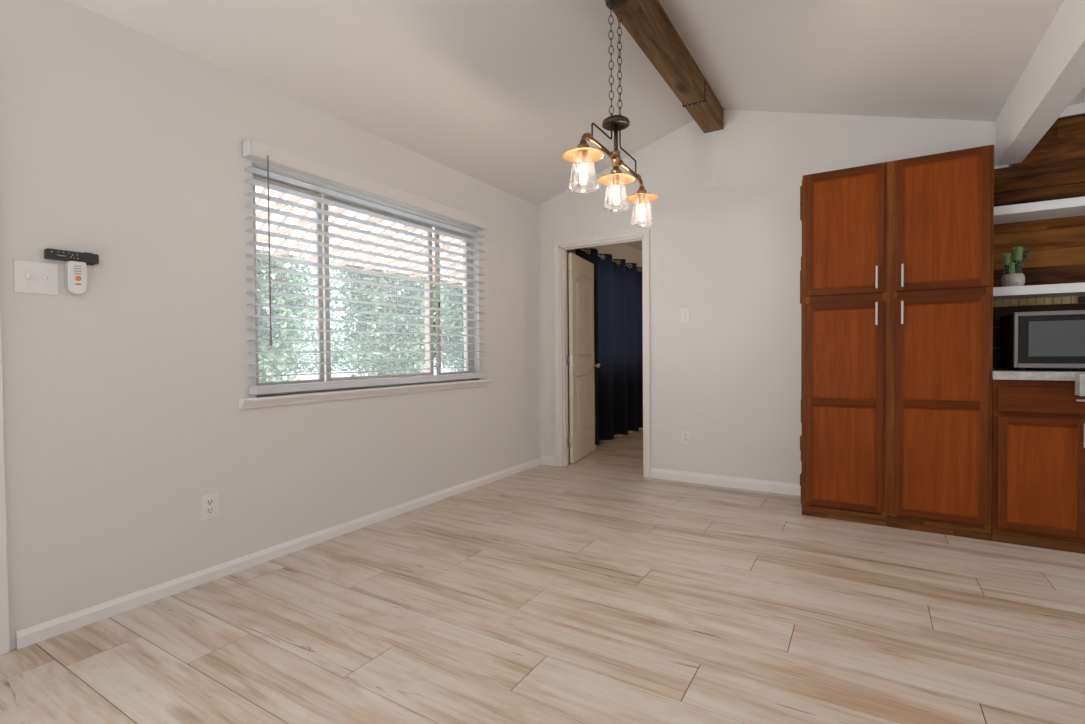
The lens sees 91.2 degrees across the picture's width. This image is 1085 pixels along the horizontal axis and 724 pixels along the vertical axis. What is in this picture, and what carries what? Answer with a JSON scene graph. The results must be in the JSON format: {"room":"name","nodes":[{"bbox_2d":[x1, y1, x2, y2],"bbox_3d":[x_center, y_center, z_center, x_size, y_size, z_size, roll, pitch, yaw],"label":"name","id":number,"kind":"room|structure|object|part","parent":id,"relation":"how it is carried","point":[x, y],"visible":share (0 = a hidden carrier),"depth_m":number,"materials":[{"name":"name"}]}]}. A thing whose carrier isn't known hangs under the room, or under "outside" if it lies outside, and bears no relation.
{"room":"dining room","nodes":[
{"label":"dining room","id":0,"kind":"room"},
{"bbox_2d":[0,0,641,650],"bbox_3d":[-0.767,-0.253,3.949,0.140,2.500,12.000,0,1,31],"label":"wall","id":1,"kind":"structure","parent":0,"point":[121,144],"depth_m":2.36,"materials":[{"name":"paint"}]},
{"bbox_2d":[0,299,9,655],"bbox_3d":[-2.206,-0.034,1.444,0.017,2.180,1.056,0,1,31],"label":"trim","id":2,"kind":"structure","parent":1,"relation":"attached to","point":[4,592],"depth_m":1.89,"materials":[{"name":"white paint"}]},
{"bbox_2d":[13,260,57,294],"bbox_3d":[-1.881,-0.313,1.975,0.017,0.119,0.123,0,1,31],"label":"light switch","id":3,"kind":"object","parent":1,"relation":"attached to","point":[30,277],"visible":1,"depth_m":1.97,"materials":[{"name":"white plastic"}]},
{"bbox_2d":[44,248,98,264],"bbox_3d":[-1.823,-0.407,2.058,0.027,0.046,0.159,0,1,31],"label":"remote control","id":4,"kind":"object","parent":1,"relation":"attached to","point":[52,254],"visible":1,"depth_m":2.05,"materials":[{"name":"black plastic"}]},
{"bbox_2d":[65,261,86,295],"bbox_3d":[-1.816,-0.325,2.069,0.030,0.131,0.061,0,1,31],"label":"remote","id":5,"kind":"object","parent":1,"relation":"attached to","point":[75,271],"visible":1,"depth_m":2.06,"materials":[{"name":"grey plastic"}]},
{"bbox_2d":[200,492,218,520],"bbox_3d":[-1.568,0.680,2.500,0.008,0.115,0.081,0,1,31],"label":"wall outlet","id":6,"kind":"object","parent":1,"relation":"attached to","point":[209,503],"visible":1,"depth_m":2.50,"materials":[{"name":"white plastic"}]},
{"bbox_2d":[206,499,212,505],"bbox_3d":[-1.566,0.660,2.498,0.002,0.032,0.032,0,1,31],"label":"receptacle","id":7,"kind":"object","parent":6,"relation":"attached to","point":[209,502],"depth_m":2.50,"materials":[{"name":"white plastic"}]},
{"bbox_2d":[206,507,213,513],"bbox_3d":[-1.566,0.699,2.499,0.002,0.032,0.032,0,1,31],"label":"receptacle","id":8,"kind":"object","parent":6,"relation":"attached to","point":[209,510],"depth_m":2.50,"materials":[{"name":"white plastic"}]},
{"bbox_2d":[16,458,540,649],"bbox_3d":[-0.964,0.977,3.486,0.014,0.062,3.645,0,1,31],"label":"baseboard","id":9,"kind":"structure","parent":1,"relation":"attached to","point":[34,634],"depth_m":2.54,"materials":[{"name":"white paint"}]},
{"bbox_2d":[252,166,473,395],"bbox_3d":[-1.057,-0.434,3.506,0.075,1.187,1.820,0,1,31],"label":"window","id":10,"kind":"structure","parent":1,"relation":"in","point":[325,325],"depth_m":3.25,"materials":[{"name":"grey plastic"}]},
{"bbox_3d":[-1.398,-0.420,2.920,0.026,1.107,0.423,0,1,31],"label":"sash","id":11,"kind":"part","parent":10,"relation":"part of","materials":[{"name":"grey plastic"}]},
{"bbox_2d":[242,139,487,394],"bbox_3d":[-0.950,-0.486,3.428,0.086,1.256,1.900,0,1,31],"label":"window blind","id":12,"kind":"object","parent":10,"relation":"attached to","point":[254,150],"visible":1,"depth_m":3.12,"materials":[{"name":"white paint"}]},
{"bbox_3d":[-1.382,-0.451,2.796,0.002,1.140,0.002,-1,1,-23],"label":"ladder cord","id":13,"kind":"part","parent":12,"relation":"part of","materials":[{"name":"white fabric"}]},
{"bbox_3d":[-1.350,-0.451,2.791,0.002,1.140,0.002,-1,1,-5],"label":"ladder cord","id":14,"kind":"part","parent":12,"relation":"part of","materials":[{"name":"white fabric"}]},
{"bbox_3d":[-1.329,-0.451,2.764,0.002,1.140,0.002,-1,1,-5],"label":"ladder cord","id":15,"kind":"part","parent":12,"relation":"part of","materials":[{"name":"white fabric"}]},
{"bbox_3d":[-0.957,0.122,3.438,0.058,0.040,1.874,0,1,31],"label":"rail","id":16,"kind":"part","parent":12,"relation":"part of","materials":[{"name":"white plastic"}]},
{"bbox_3d":[-0.986,-0.467,3.445,0.002,1.140,0.002,-1,1,-5],"label":"ladder cord","id":17,"kind":"part","parent":12,"relation":"part of","materials":[{"name":"white fabric"}]},
{"bbox_3d":[-0.953,-0.467,3.439,0.002,1.140,0.002,-1,1,-23],"label":"ladder cord","id":18,"kind":"part","parent":12,"relation":"part of","materials":[{"name":"white fabric"}]},
{"bbox_3d":[-0.933,-0.467,3.412,0.002,1.140,0.002,-1,1,-23],"label":"ladder cord","id":19,"kind":"part","parent":12,"relation":"part of","materials":[{"name":"white fabric"}]},
{"bbox_3d":[-0.590,-0.482,4.093,0.002,1.140,0.002,-1,1,-23],"label":"ladder cord","id":20,"kind":"part","parent":12,"relation":"part of","materials":[{"name":"white fabric"}]},
{"bbox_3d":[-0.557,-0.482,4.087,0.002,1.140,0.002,-1,1,-23],"label":"ladder cord","id":21,"kind":"part","parent":12,"relation":"part of","materials":[{"name":"white fabric"}]},
{"bbox_3d":[-1.057,-0.434,3.533,0.026,1.107,0.916,0,1,31],"label":"sash","id":22,"kind":"part","parent":10,"relation":"part of","materials":[{"name":"grey plastic"}]},
{"bbox_3d":[-0.688,-0.448,4.083,0.026,1.107,0.371,0,1,31],"label":"sash","id":23,"kind":"part","parent":10,"relation":"part of","materials":[{"name":"grey plastic"}]},
{"bbox_2d":[239,379,491,408],"bbox_3d":[-0.978,0.185,3.472,0.109,0.051,2.001,0,1,31],"label":"window sill","id":24,"kind":"structure","parent":1,"relation":"attached to","point":[259,401],"depth_m":3.14,"materials":[{"name":"white paint"}]},
{"bbox_2d":[568,428,642,454],"bbox_3d":[1.217,0.881,7.054,0.014,0.083,4.480,0,1,31],"label":"baseboard","id":25,"kind":"structure","parent":1,"relation":"attached to","point":[615,435],"depth_m":6.52,"materials":[{"name":"white paint"}]},
{"bbox_2d":[581,249,639,269],"bbox_3d":[0.839,-1.188,6.315,0.126,0.032,2.410,0,1,31],"label":"curtain rod","id":26,"kind":"object","parent":1,"relation":"attached to","point":[581,249],"visible":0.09,"depth_m":5.95,"materials":[{"name":"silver metal"}]},
{"bbox_2d":[575,248,642,444],"bbox_3d":[0.880,-0.173,6.314,0.192,2.106,2.230,0,1,31],"label":"curtain","id":27,"kind":"object","parent":26,"relation":"hanging from","point":[618,308],"visible":0.71,"depth_m":6.34,"materials":[{"name":"blue fabric"}]},
{"bbox_2d":[67,0,693,205],"bbox_3d":[-1.313,-1.665,1.494,1.760,0.634,7.300,0,1,31],"label":"ceiling","id":28,"kind":"structure","parent":0,"point":[495,93],"depth_m":2.96,"materials":[{"name":"paint"}]},
{"bbox_2d":[604,0,722,132],"bbox_3d":[-0.537,-1.828,1.075,0.160,0.215,7.200,0,1,31],"label":"ceiling beam","id":29,"kind":"structure","parent":28,"relation":"attached to","point":[647,22],"depth_m":3.15,"materials":[{"name":"brown wood"}]},
{"bbox_2d":[562,0,658,226],"bbox_3d":[0.363,-1.260,2.633,0.185,1.008,0.941,0,1,30],"label":"chandelier","id":30,"kind":"object","parent":29,"relation":"hanging from","point":[583,154],"visible":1,"depth_m":2.62,"materials":[{"name":"brown metal"}]},
{"bbox_2d":[577,140,588,164],"bbox_3d":[0.177,-0.914,2.311,0.054,0.101,0.054,0,1,31],"label":"socket","id":31,"kind":"object","parent":30,"relation":"attached to","point":[582,153],"depth_m":2.30,"materials":[{"name":"gold metal"}]},
{"bbox_2d":[569,151,597,192],"bbox_3d":[0.178,-0.833,2.313,0.128,0.168,0.128,0,1,31],"label":"glass jar","id":32,"kind":"object","parent":30,"relation":"on","point":[581,157],"depth_m":2.32,"materials":[{"name":"clear glass"}]},
{"bbox_3d":[0.280,-1.089,2.489,0.008,0.170,0.236,0,1,30],"label":"scroll rod","id":33,"kind":"part","parent":30,"relation":"part of","materials":[{"name":"brown metal"}]},
{"bbox_3d":[0.334,-1.475,2.581,0.020,0.568,0.020,-1,1,-40],"label":"chain","id":34,"kind":"part","parent":30,"relation":"part of","materials":[{"name":"brown metal"}]},
{"bbox_3d":[0.365,-1.097,2.636,0.020,0.160,0.021,0,1,31],"label":"stem","id":35,"kind":"part","parent":30,"relation":"part of","materials":[{"name":"brown metal"}]},
{"bbox_2d":[603,176,628,211],"bbox_3d":[0.367,-0.840,2.641,0.128,0.168,0.128,0,1,31],"label":"glass jar","id":36,"kind":"object","parent":30,"relation":"on","point":[614,181],"depth_m":2.65,"materials":[{"name":"clear glass"}]},
{"bbox_2d":[611,166,621,186],"bbox_3d":[0.366,-0.922,2.639,0.054,0.101,0.054,0,1,31],"label":"socket","id":37,"kind":"object","parent":30,"relation":"attached to","point":[615,178],"depth_m":2.63,"materials":[{"name":"gold metal"}]},
{"bbox_3d":[0.389,-1.477,2.676,0.020,0.568,0.020,0,1,31],"label":"chain","id":38,"kind":"part","parent":30,"relation":"part of","materials":[{"name":"brown metal"}]},
{"bbox_3d":[0.449,-1.096,2.782,0.008,0.170,0.236,0,1,30],"label":"scroll rod","id":39,"kind":"part","parent":30,"relation":"part of","materials":[{"name":"brown metal"}]},
{"bbox_2d":[637,186,646,204],"bbox_3d":[0.555,-0.930,2.967,0.054,0.101,0.054,0,1,31],"label":"socket","id":40,"kind":"object","parent":30,"relation":"attached to","point":[640,197],"depth_m":2.95,"materials":[{"name":"gold metal"}]},
{"bbox_2d":[0,429,1084,723],"bbox_3d":[1.913,1.008,2.281,6.220,0.002,12.121,0,1,31],"label":"floor","id":41,"kind":"structure","parent":0,"point":[592,589],"depth_m":2.06,"materials":[{"name":"brown wood"}]},
{"bbox_2d":[800,145,993,540],"bbox_3d":[2.178,-0.104,3.348,0.960,2.178,0.530,0,1,31],"label":"pantry cabinet","id":42,"kind":"object","parent":41,"relation":"on","point":[896,273],"visible":1,"depth_m":3.12,"materials":[{"name":"brown wood"}]},
{"bbox_3d":[1.862,0.251,3.287,0.349,0.048,0.019,0,1,31],"label":"rail","id":43,"kind":"part","parent":42,"relation":"part of","materials":[{"name":"brown wood"}]},
{"bbox_3d":[1.867,0.888,3.299,0.349,0.040,0.019,0,1,31],"label":"rail","id":44,"kind":"part","parent":42,"relation":"part of","materials":[{"name":"brown wood"}]},
{"bbox_3d":[1.858,-0.050,3.279,0.343,0.554,0.008,0,1,31],"label":"panel","id":45,"kind":"part","parent":42,"relation":"part of","materials":[{"name":"brown wood"}]},
{"bbox_3d":[1.863,0.571,3.291,0.343,0.594,0.008,0,1,31],"label":"panel","id":46,"kind":"part","parent":42,"relation":"part of","materials":[{"name":"brown wood"}]},
{"bbox_3d":[1.857,-0.347,3.275,0.349,0.040,0.019,0,1,31],"label":"rail","id":47,"kind":"part","parent":42,"relation":"part of","materials":[{"name":"brown wood"}]},
{"bbox_3d":[1.850,-1.151,3.260,0.349,0.040,0.019,0,1,31],"label":"rail","id":48,"kind":"part","parent":42,"relation":"part of","materials":[{"name":"brown wood"}]},
{"bbox_3d":[1.856,-0.437,3.274,0.349,0.040,0.019,0,1,31],"label":"rail","id":49,"kind":"part","parent":42,"relation":"part of","materials":[{"name":"brown wood"}]},
{"bbox_3d":[1.852,-0.794,3.265,0.343,0.674,0.008,0,1,31],"label":"panel","id":50,"kind":"part","parent":42,"relation":"part of","materials":[{"name":"brown wood"}]},
{"bbox_3d":[1.885,0.907,3.312,0.387,0.038,0.020,0,1,31],"label":"rail","id":51,"kind":"part","parent":42,"relation":"part of","materials":[{"name":"brown wood"}]},
{"bbox_3d":[1.874,-0.393,3.287,0.387,0.062,0.020,0,1,31],"label":"rail","id":52,"kind":"part","parent":42,"relation":"part of","materials":[{"name":"brown wood"}]},
{"bbox_3d":[1.868,-1.171,3.272,0.387,0.038,0.020,0,1,31],"label":"rail","id":53,"kind":"part","parent":42,"relation":"part of","materials":[{"name":"brown wood"}]},
{"bbox_3d":[1.996,-0.289,3.173,0.011,0.135,0.050,0,1,31],"label":"handle","id":54,"kind":"part","parent":42,"relation":"part of","materials":[{"name":"silver metal"}]},
{"bbox_3d":[1.995,-0.505,3.169,0.011,0.133,0.050,0,1,31],"label":"handle","id":55,"kind":"part","parent":42,"relation":"part of","materials":[{"name":"silver metal"}]},
{"bbox_3d":[2.105,-0.289,3.107,0.011,0.135,0.050,0,1,31],"label":"handle","id":56,"kind":"part","parent":42,"relation":"part of","materials":[{"name":"silver metal"}]},
{"bbox_3d":[2.103,-0.505,3.103,0.011,0.133,0.050,0,1,31],"label":"handle","id":57,"kind":"part","parent":42,"relation":"part of","materials":[{"name":"silver metal"}]},
{"bbox_3d":[2.288,0.908,3.065,0.409,0.038,0.020,0,1,31],"label":"rail","id":58,"kind":"part","parent":42,"relation":"part of","materials":[{"name":"brown wood"}]},
{"bbox_3d":[2.279,0.885,3.047,0.358,0.040,0.019,0,1,31],"label":"rail","id":59,"kind":"part","parent":42,"relation":"part of","materials":[{"name":"brown wood"}]},
{"bbox_3d":[2.277,-0.391,3.041,0.409,0.062,0.020,0,1,31],"label":"rail","id":60,"kind":"part","parent":42,"relation":"part of","materials":[{"name":"brown wood"}]},
{"bbox_3d":[2.274,0.242,3.034,0.358,0.048,0.019,0,1,31],"label":"rail","id":61,"kind":"part","parent":42,"relation":"part of","materials":[{"name":"brown wood"}]},
{"bbox_3d":[2.276,0.565,3.039,0.352,0.599,0.008,0,1,31],"label":"panel","id":62,"kind":"part","parent":42,"relation":"part of","materials":[{"name":"brown wood"}]},
{"bbox_3d":[2.269,-0.356,3.023,0.358,0.040,0.019,0,1,31],"label":"rail","id":63,"kind":"part","parent":42,"relation":"part of","materials":[{"name":"brown wood"}]},
{"bbox_3d":[2.271,-0.059,3.027,0.352,0.554,0.008,0,1,31],"label":"panel","id":64,"kind":"part","parent":42,"relation":"part of","materials":[{"name":"brown wood"}]},
{"bbox_3d":[2.269,-0.436,3.022,0.358,0.040,0.019,0,1,31],"label":"rail","id":65,"kind":"part","parent":42,"relation":"part of","materials":[{"name":"brown wood"}]},
{"bbox_3d":[2.271,-1.169,3.026,0.409,0.038,0.020,0,1,31],"label":"rail","id":66,"kind":"part","parent":42,"relation":"part of","materials":[{"name":"brown wood"}]},
{"bbox_3d":[2.263,-1.156,3.008,0.358,0.040,0.019,0,1,31],"label":"rail","id":67,"kind":"part","parent":42,"relation":"part of","materials":[{"name":"brown wood"}]},
{"bbox_3d":[2.265,-0.796,3.013,0.352,0.680,0.008,0,1,31],"label":"panel","id":68,"kind":"part","parent":42,"relation":"part of","materials":[{"name":"brown wood"}]},
{"bbox_2d":[991,379,1084,553],"bbox_3d":[2.939,0.541,2.898,0.814,0.893,0.529,0,1,31],"label":"base cabinet","id":69,"kind":"object","parent":41,"relation":"on","point":[1038,495],"visible":0.99,"depth_m":2.82,"materials":[{"name":"brown wood"}]},
{"bbox_2d":[992,369,1084,380],"bbox_3d":[3.174,0.070,2.755,1.368,0.045,0.505,0,1,31],"label":"countertop","id":70,"kind":"structure","parent":69,"relation":"on","point":[997,374],"depth_m":2.83,"materials":[{"name":"grey stone"}]},
{"bbox_2d":[1000,310,1084,370],"bbox_3d":[2.916,-0.115,2.939,0.531,0.322,0.387,0,1,31],"label":"microwave","id":71,"kind":"object","parent":70,"relation":"on","point":[1041,339],"visible":0.93,"depth_m":2.85,"materials":[{"name":"silver plastic"}]},
{"bbox_3d":[2.778,-0.121,2.812,0.395,0.258,0.016,0,1,31],"label":"door","id":72,"kind":"part","parent":71,"relation":"part of","materials":[{"name":"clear glass"}]},
{"bbox_2d":[1075,373,1084,395],"bbox_3d":[2.811,0.115,2.636,0.224,0.112,0.076,0,1,31],"label":"block","id":73,"kind":"object","parent":70,"relation":"attached to","point":[1079,377],"visible":1,"depth_m":2.67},
{"bbox_3d":[2.821,0.115,2.721,0.715,0.033,0.020,0,1,31],"label":"rail","id":74,"kind":"part","parent":69,"relation":"part of","materials":[{"name":"brown wood"}]},
{"bbox_3d":[2.827,0.911,2.736,0.715,0.040,0.020,0,1,31],"label":"rail","id":75,"kind":"part","parent":69,"relation":"part of","materials":[{"name":"brown wood"}]},
{"bbox_3d":[2.801,0.201,2.711,0.728,0.138,0.020,0,1,31],"label":"drawer","id":76,"kind":"part","parent":69,"relation":"part of","materials":[{"name":"brown wood"}]},
{"bbox_3d":[2.822,0.281,2.724,0.715,0.040,0.020,0,1,31],"label":"rail","id":77,"kind":"part","parent":69,"relation":"part of","materials":[{"name":"brown wood"}]},
{"bbox_3d":[2.647,0.887,2.822,0.281,0.040,0.019,0,1,31],"label":"rail","id":78,"kind":"part","parent":69,"relation":"part of","materials":[{"name":"brown wood"}]},
{"bbox_3d":[2.643,0.314,2.811,0.281,0.040,0.019,0,1,31],"label":"rail","id":79,"kind":"part","parent":69,"relation":"part of","materials":[{"name":"brown wood"}]},
{"bbox_3d":[2.644,0.601,2.814,0.275,0.533,0.008,0,1,31],"label":"panel","id":80,"kind":"part","parent":69,"relation":"part of","materials":[{"name":"brown wood"}]},
{"bbox_3d":[2.771,0.372,2.716,0.011,0.128,0.050,0,1,31],"label":"handle","id":81,"kind":"part","parent":69,"relation":"part of","materials":[{"name":"silver metal"}]},
{"bbox_2d":[538,110,1084,483],"bbox_3d":[1.944,-0.509,3.877,4.839,2.970,0.126,0,1,31],"label":"wall","id":82,"kind":"structure","parent":0,"point":[729,376],"depth_m":4.11,"materials":[{"name":"paint"}]},
{"bbox_2d":[541,456,554,465],"bbox_3d":[0.054,0.929,4.991,0.154,0.083,0.014,0,1,31],"label":"baseboard","id":83,"kind":"structure","parent":82,"relation":"attached to","point":[545,460],"depth_m":4.99,"materials":[{"name":"white paint"}]},
{"bbox_2d":[566,270,568,446],"bbox_3d":[0.229,-0.031,4.987,0.002,1.670,0.044,0,1,31],"label":"hinges","id":84,"kind":"object","parent":82,"relation":"attached to","point":[566,270],"visible":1,"depth_m":5.00,"materials":[{"name":"silver metal"}]},
{"bbox_2d":[568,253,599,462],"bbox_3d":[0.435,-0.042,5.347,0.170,1.985,0.776,0,1,17],"label":"door","id":85,"kind":"structure","parent":82,"relation":"in","point":[581,363],"depth_m":5.25,"materials":[{"name":"beige paint"}]},
{"bbox_2d":[553,228,650,477],"bbox_3d":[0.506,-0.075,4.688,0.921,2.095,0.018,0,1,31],"label":"trim","id":86,"kind":"structure","parent":82,"relation":"attached to","point":[645,232],"depth_m":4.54,"materials":[{"name":"white paint"}]},
{"bbox_2d":[681,307,689,321],"bbox_3d":[1.152,-0.381,4.287,0.073,0.117,0.017,0,1,31],"label":"light switch","id":87,"kind":"object","parent":82,"relation":"attached to","point":[685,312],"visible":1,"depth_m":4.29,"materials":[{"name":"white plastic"}]},
{"bbox_2d":[681,431,689,443],"bbox_3d":[1.160,0.612,4.311,0.073,0.104,0.008,0,1,31],"label":"wall outlet","id":88,"kind":"object","parent":82,"relation":"attached to","point":[685,435],"visible":1,"depth_m":4.31,"materials":[{"name":"white plastic"}]},
{"bbox_2d":[650,468,800,495],"bbox_3d":[1.418,0.934,4.158,1.189,0.083,0.014,0,1,31],"label":"baseboard","id":89,"kind":"structure","parent":82,"relation":"attached to","point":[682,476],"depth_m":4.13,"materials":[{"name":"white paint"}]},
{"bbox_2d":[624,86,1084,250],"bbox_3d":[1.890,-1.488,2.296,6.390,0.110,12.000,0,1,31],"label":"ceiling","id":90,"kind":"structure","parent":0,"point":[1080,98],"depth_m":3.05,"materials":[{"name":"paint"}]},
{"bbox_2d":[658,0,1063,121],"bbox_3d":[0.198,-1.681,0.571,1.780,0.592,7.300,0,1,31],"label":"ceiling","id":91,"kind":"structure","parent":0,"point":[929,59],"depth_m":2.87,"materials":[{"name":"paint"}]},
{"bbox_2d":[993,113,1084,286],"bbox_3d":[3.354,-0.935,2.944,1.463,0.994,0.030,0,1,31],"label":"boards","id":92,"kind":"object","parent":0,"point":[1054,169],"visible":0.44,"depth_m":3.15,"materials":[{"name":"brown wood"}]},
{"bbox_2d":[994,196,1084,223],"bbox_3d":[3.207,-0.868,2.847,1.313,0.050,0.290,0,1,31],"label":"floating shelf","id":93,"kind":"object","parent":92,"relation":"attached to","point":[1068,207],"visible":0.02,"depth_m":3.00,"materials":[{"name":"white paint"}]},
{"bbox_2d":[996,0,1084,165],"bbox_3d":[0.936,-1.297,0.121,0.120,0.335,7.288,0,1,31],"label":"ceiling beam","id":94,"kind":"structure","parent":0,"point":[1054,75],"depth_m":2.42,"materials":[{"name":"paint"}]},
{"bbox_3d":[4.094,-0.266,2.583,2.820,2.500,0.100,0,1,31],"label":"wall","id":95,"kind":"structure","parent":0,"visible":0},
{"bbox_2d":[993,296,1081,306],"bbox_3d":[3.358,-0.389,2.954,1.464,0.097,0.030,0,1,31],"label":"trim","id":96,"kind":"structure","parent":95,"relation":"attached to","point":[1067,299],"depth_m":3.18,"materials":[{"name":"brown wood"}]},
{"bbox_2d":[993,282,1084,299],"bbox_3d":[3.211,-0.406,2.856,1.313,0.051,0.290,0,1,31],"label":"floating shelf","id":97,"kind":"object","parent":95,"relation":"attached to","point":[1067,289],"visible":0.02,"depth_m":2.98,"materials":[{"name":"white paint"}]},
{"bbox_2d":[1001,246,1029,286],"bbox_3d":[2.752,-0.552,3.093,0.108,0.238,0.126,-1,1,-31],"label":"potted cactus","id":98,"kind":"object","parent":97,"relation":"on","point":[1013,275],"visible":0.97,"depth_m":3.07,"materials":[{"name":"green plant"}]},
{"bbox_3d":[2.713,-0.602,3.102,0.034,0.074,0.034,0,1,31],"label":"stem","id":99,"kind":"part","parent":98,"relation":"part of","materials":[{"name":"green plant"}]},
{"bbox_3d":[2.725,-0.549,3.106,0.041,0.094,0.040,0,1,31],"label":"stem","id":100,"kind":"part","parent":98,"relation":"part of","materials":[{"name":"grey"}]},
{"bbox_3d":[2.730,-0.543,3.087,0.030,0.082,0.030,0,1,31],"label":"stem","id":101,"kind":"part","parent":98,"relation":"part of","materials":[{"name":"green plant"}]},
{"bbox_2d":[1001,273,1024,286],"bbox_3d":[2.748,-0.473,3.102,0.108,0.080,0.108,0,1,31],"label":"pot","id":102,"kind":"object","parent":98,"relation":"on","point":[1008,279],"depth_m":3.06,"materials":[{"name":"grey ceramic"}]},
{"bbox_3d":[2.759,-0.560,3.088,0.046,0.116,0.044,0,1,31],"label":"stem","id":103,"kind":"part","parent":98,"relation":"part of","materials":[{"name":"grey"}]},
{"bbox_3d":[2.757,-0.629,3.079,0.042,0.084,0.044,0,1,31],"label":"stem","id":104,"kind":"part","parent":98,"relation":"part of","materials":[{"name":"green plant"}]},
{"bbox_3d":[2.791,-0.605,3.080,0.058,0.100,0.032,0,1,31],"label":"stem","id":105,"kind":"part","parent":98,"relation":"part of","materials":[{"name":"grey"}]},
{"bbox_2d":[1059,102,1084,117],"bbox_3d":[4.074,-1.460,2.485,2.760,0.060,0.040,0,1,31],"label":"crown molding","id":106,"kind":"structure","parent":95,"relation":"attached to","point":[1075,109],"depth_m":3.07,"materials":[{"name":"white paint"}]},
{"bbox_2d":[1078,296,1084,302],"bbox_3d":[3.145,-0.362,3.062,0.080,0.038,0.010,0,1,31],"label":"cover plate","id":107,"kind":"object","parent":95,"relation":"attached to","point":[1081,299],"visible":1,"depth_m":3.07,"materials":[{"name":"black plastic"}]},
{"label":"outside","id":108,"kind":"structure","parent":0,"visible":0},
{"bbox_3d":[-11.313,0.984,15.464,29.860,0.040,38.000,0,1,31],"label":"yard","id":109,"kind":"structure","parent":108,"visible":0},
{"bbox_2d":[256,249,334,381],"bbox_3d":[-4.873,-1.108,8.611,2.657,4.317,2.699,0,1,37],"label":"bush","id":110,"kind":"object","parent":109,"relation":"on","point":[261,286],"visible":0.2,"depth_m":8.48,"materials":[{"name":"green plant"}]},
{"bbox_2d":[255,185,462,372],"bbox_3d":[-0.477,-0.285,7.405,2.960,2.628,13.634,0,1,31],"label":"patio cover","id":111,"kind":"object","parent":109,"relation":"on","point":[262,214],"visible":0.1,"depth_m":5.86,"materials":[{"name":"beige paint"}]},
{"bbox_3d":[-1.729,-0.089,8.110,0.090,2.230,0.090,0,1,31],"label":"post","id":112,"kind":"part","parent":111,"relation":"part of","materials":[{"name":"beige wood"}]},
{"bbox_2d":[265,367,456,381],"bbox_3d":[-5.036,0.567,13.403,0.060,0.670,23.045,0,1,31],"label":"fence","id":113,"kind":"object","parent":109,"relation":"on","point":[302,377],"visible":0.07,"depth_m":13.15,"materials":[{"name":"grey paint"}]},
{"bbox_2d":[263,256,460,373],"bbox_3d":[-5.141,-1.546,16.255,2.884,5.463,20.831,0,1,31],"label":"foliage","id":114,"kind":"object","parent":109,"relation":"on","point":[334,356],"visible":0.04,"depth_m":14.51,"materials":[{"name":"green plant"}]},
{"bbox_2d":[330,262,458,375],"bbox_3d":[-3.154,-1.250,10.938,2.765,4.484,2.624,0,1,1],"label":"bush","id":115,"kind":"object","parent":109,"relation":"on","point":[386,356],"visible":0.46,"depth_m":10.40,"materials":[{"name":"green plant"}]},
{"bbox_2d":[433,279,463,371],"bbox_3d":[-1.681,-1.395,13.452,2.656,4.655,2.613,-1,1,-23],"label":"tree","id":116,"kind":"object","parent":109,"relation":"on","point":[455,339],"visible":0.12,"depth_m":12.97,"materials":[{"name":"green plant"}]}
]}

